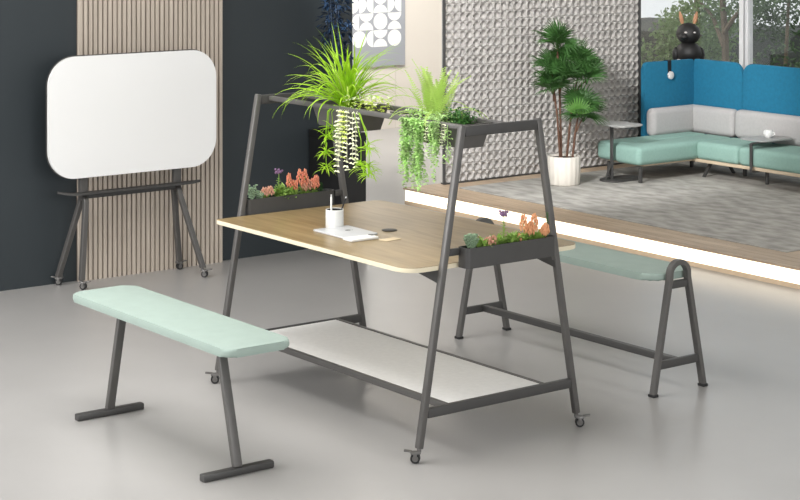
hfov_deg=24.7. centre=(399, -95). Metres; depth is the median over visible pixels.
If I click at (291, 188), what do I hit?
succulent
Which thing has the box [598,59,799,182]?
sofa
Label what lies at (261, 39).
wall
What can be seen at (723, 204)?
rug
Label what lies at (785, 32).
tree
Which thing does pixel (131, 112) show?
whiteboard
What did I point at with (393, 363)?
shelf
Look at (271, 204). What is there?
planter box
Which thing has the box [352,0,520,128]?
wall
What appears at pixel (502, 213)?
flower
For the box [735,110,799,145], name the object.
cushion
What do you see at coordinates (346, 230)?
laptop
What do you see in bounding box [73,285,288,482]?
bench
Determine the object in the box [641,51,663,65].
tree
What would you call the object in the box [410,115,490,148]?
planter
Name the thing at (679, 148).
seat cushion
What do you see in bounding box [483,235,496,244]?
succulent
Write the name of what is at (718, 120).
cushion
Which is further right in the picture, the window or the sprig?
the window
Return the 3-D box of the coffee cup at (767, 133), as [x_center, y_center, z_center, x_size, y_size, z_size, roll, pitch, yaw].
[2.667,1.653,13.199,0.072,0.056,0.076,0,0,-13]
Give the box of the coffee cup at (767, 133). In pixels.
[763,130,774,137]
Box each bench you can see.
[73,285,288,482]
[454,217,707,397]
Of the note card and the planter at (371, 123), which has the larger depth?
the planter at (371, 123)
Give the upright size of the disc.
0.146 m
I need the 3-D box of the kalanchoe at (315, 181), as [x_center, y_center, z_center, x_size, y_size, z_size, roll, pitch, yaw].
[-0.396,1.292,8.452,0.047,0.092,0.058,0,0,15]
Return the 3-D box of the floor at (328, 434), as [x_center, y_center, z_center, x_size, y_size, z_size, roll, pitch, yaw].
[-0.511,2.175,9.305,14.100,0.100,16.000,0,0,-37]
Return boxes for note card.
[379,237,400,241]
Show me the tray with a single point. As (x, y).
(176, 184)
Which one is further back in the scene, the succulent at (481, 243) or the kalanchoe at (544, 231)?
the kalanchoe at (544, 231)
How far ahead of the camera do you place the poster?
17.29 m
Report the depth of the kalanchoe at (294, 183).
8.38 m
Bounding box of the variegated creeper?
[333,95,394,172]
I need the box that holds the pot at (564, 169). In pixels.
[547,153,580,185]
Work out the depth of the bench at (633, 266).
8.19 m
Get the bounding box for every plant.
[273,23,415,182]
[314,0,353,132]
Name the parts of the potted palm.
stem, stem, stem, stem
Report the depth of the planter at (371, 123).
7.85 m
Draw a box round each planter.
[309,127,365,257]
[313,100,387,131]
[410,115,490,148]
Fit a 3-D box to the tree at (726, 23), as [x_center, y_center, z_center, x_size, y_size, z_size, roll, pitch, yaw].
[3.544,1.425,19.842,1.155,2.202,2.368,0,0,-37]
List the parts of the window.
pane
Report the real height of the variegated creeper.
0.335 m
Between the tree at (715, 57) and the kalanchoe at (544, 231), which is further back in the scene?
the tree at (715, 57)
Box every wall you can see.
[0,0,351,290]
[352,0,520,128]
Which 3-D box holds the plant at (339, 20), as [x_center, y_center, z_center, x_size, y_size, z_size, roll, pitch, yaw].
[-0.397,0.877,11.195,0.269,1.026,0.274,0,0,22]
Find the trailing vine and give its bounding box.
[397,107,458,190]
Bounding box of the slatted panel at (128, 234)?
[77,0,221,281]
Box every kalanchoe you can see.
[286,172,292,192]
[292,180,298,192]
[296,168,308,193]
[301,179,311,192]
[309,175,319,191]
[519,213,538,239]
[539,222,549,237]
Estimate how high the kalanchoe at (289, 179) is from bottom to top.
0.114 m
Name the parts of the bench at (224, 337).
leg, seat, leg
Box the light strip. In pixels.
[405,190,799,288]
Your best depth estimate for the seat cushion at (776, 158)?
12.94 m
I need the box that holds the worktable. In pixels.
[205,89,590,463]
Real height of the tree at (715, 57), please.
1.504 m
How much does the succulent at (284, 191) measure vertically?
0.070 m
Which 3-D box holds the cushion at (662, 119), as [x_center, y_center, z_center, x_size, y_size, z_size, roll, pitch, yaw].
[2.095,1.643,13.973,0.530,0.213,0.098,0,0,-37]
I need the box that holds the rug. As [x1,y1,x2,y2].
[459,161,799,252]
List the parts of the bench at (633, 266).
frame, seat, frame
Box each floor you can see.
[0,118,799,499]
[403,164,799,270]
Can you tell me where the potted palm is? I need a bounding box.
[526,16,609,185]
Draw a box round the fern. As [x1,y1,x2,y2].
[387,59,488,125]
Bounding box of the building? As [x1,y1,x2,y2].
[546,17,799,66]
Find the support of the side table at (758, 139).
on the rug
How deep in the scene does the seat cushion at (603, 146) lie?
13.60 m
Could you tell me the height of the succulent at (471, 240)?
0.070 m
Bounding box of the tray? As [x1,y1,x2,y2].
[57,179,200,195]
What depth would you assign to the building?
24.57 m
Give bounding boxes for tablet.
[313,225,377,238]
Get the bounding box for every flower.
[274,168,282,195]
[499,210,509,240]
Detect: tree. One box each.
[641,0,770,66]
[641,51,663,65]
[654,0,755,62]
[728,0,799,67]
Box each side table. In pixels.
[595,121,642,182]
[740,135,791,184]
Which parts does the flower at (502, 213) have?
stem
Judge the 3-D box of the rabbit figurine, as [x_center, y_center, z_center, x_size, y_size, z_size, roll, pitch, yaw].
[2.293,1.050,14.499,0.259,0.416,0.213,0,0,-5]
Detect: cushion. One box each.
[598,131,704,160]
[616,134,729,164]
[647,104,694,134]
[693,105,736,136]
[697,138,771,163]
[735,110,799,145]
[739,143,799,173]
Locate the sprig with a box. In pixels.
[441,125,453,164]
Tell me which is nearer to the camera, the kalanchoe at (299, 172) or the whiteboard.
the kalanchoe at (299, 172)
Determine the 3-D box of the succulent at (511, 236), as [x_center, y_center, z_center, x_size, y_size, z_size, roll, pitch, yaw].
[0.440,1.312,7.205,0.091,0.051,0.082,0,0,-37]
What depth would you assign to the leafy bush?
7.33 m
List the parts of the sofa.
leg, trestle leg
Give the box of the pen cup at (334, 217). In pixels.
[326,208,343,227]
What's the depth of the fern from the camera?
7.45 m
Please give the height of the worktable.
1.274 m
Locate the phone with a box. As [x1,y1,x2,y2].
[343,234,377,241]
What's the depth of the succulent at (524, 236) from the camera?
7.23 m
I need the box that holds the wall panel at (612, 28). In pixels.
[441,0,640,184]
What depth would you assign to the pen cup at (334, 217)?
7.82 m
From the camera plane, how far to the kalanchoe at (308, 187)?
8.42 m
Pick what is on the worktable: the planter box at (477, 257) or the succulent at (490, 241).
the planter box at (477, 257)
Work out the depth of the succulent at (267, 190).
8.29 m
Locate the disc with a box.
[664,60,673,78]
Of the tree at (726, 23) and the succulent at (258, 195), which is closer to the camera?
the succulent at (258, 195)
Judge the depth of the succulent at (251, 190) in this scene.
8.23 m
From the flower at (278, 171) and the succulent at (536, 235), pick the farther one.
the flower at (278, 171)
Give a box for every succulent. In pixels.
[248,184,257,198]
[255,190,263,198]
[260,185,274,197]
[273,183,293,198]
[286,186,297,197]
[463,233,479,247]
[476,236,491,246]
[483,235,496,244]
[489,232,507,244]
[505,231,521,242]
[515,231,529,240]
[528,228,541,239]
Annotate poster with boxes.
[352,0,404,67]
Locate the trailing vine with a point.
(417, 157)
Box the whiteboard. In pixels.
[46,49,215,289]
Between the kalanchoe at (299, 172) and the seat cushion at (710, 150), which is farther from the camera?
the seat cushion at (710, 150)
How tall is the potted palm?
1.209 m
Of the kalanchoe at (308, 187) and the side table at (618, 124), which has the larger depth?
the side table at (618, 124)
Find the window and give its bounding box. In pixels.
[473,0,752,130]
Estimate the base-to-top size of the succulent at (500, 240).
0.058 m
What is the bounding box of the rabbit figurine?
[672,11,704,59]
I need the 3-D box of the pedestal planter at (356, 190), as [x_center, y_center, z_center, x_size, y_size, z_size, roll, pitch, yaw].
[-0.383,1.752,11.177,0.183,0.745,0.350,0,0,-37]
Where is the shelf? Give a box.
[270,320,538,402]
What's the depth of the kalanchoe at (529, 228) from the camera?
7.25 m
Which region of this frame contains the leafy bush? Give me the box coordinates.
[441,100,479,124]
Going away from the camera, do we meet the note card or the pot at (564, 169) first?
the note card
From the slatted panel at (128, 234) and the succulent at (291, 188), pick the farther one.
the slatted panel at (128, 234)
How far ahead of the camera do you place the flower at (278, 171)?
8.33 m
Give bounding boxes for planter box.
[244,189,333,215]
[458,234,554,268]
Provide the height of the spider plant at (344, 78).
0.666 m

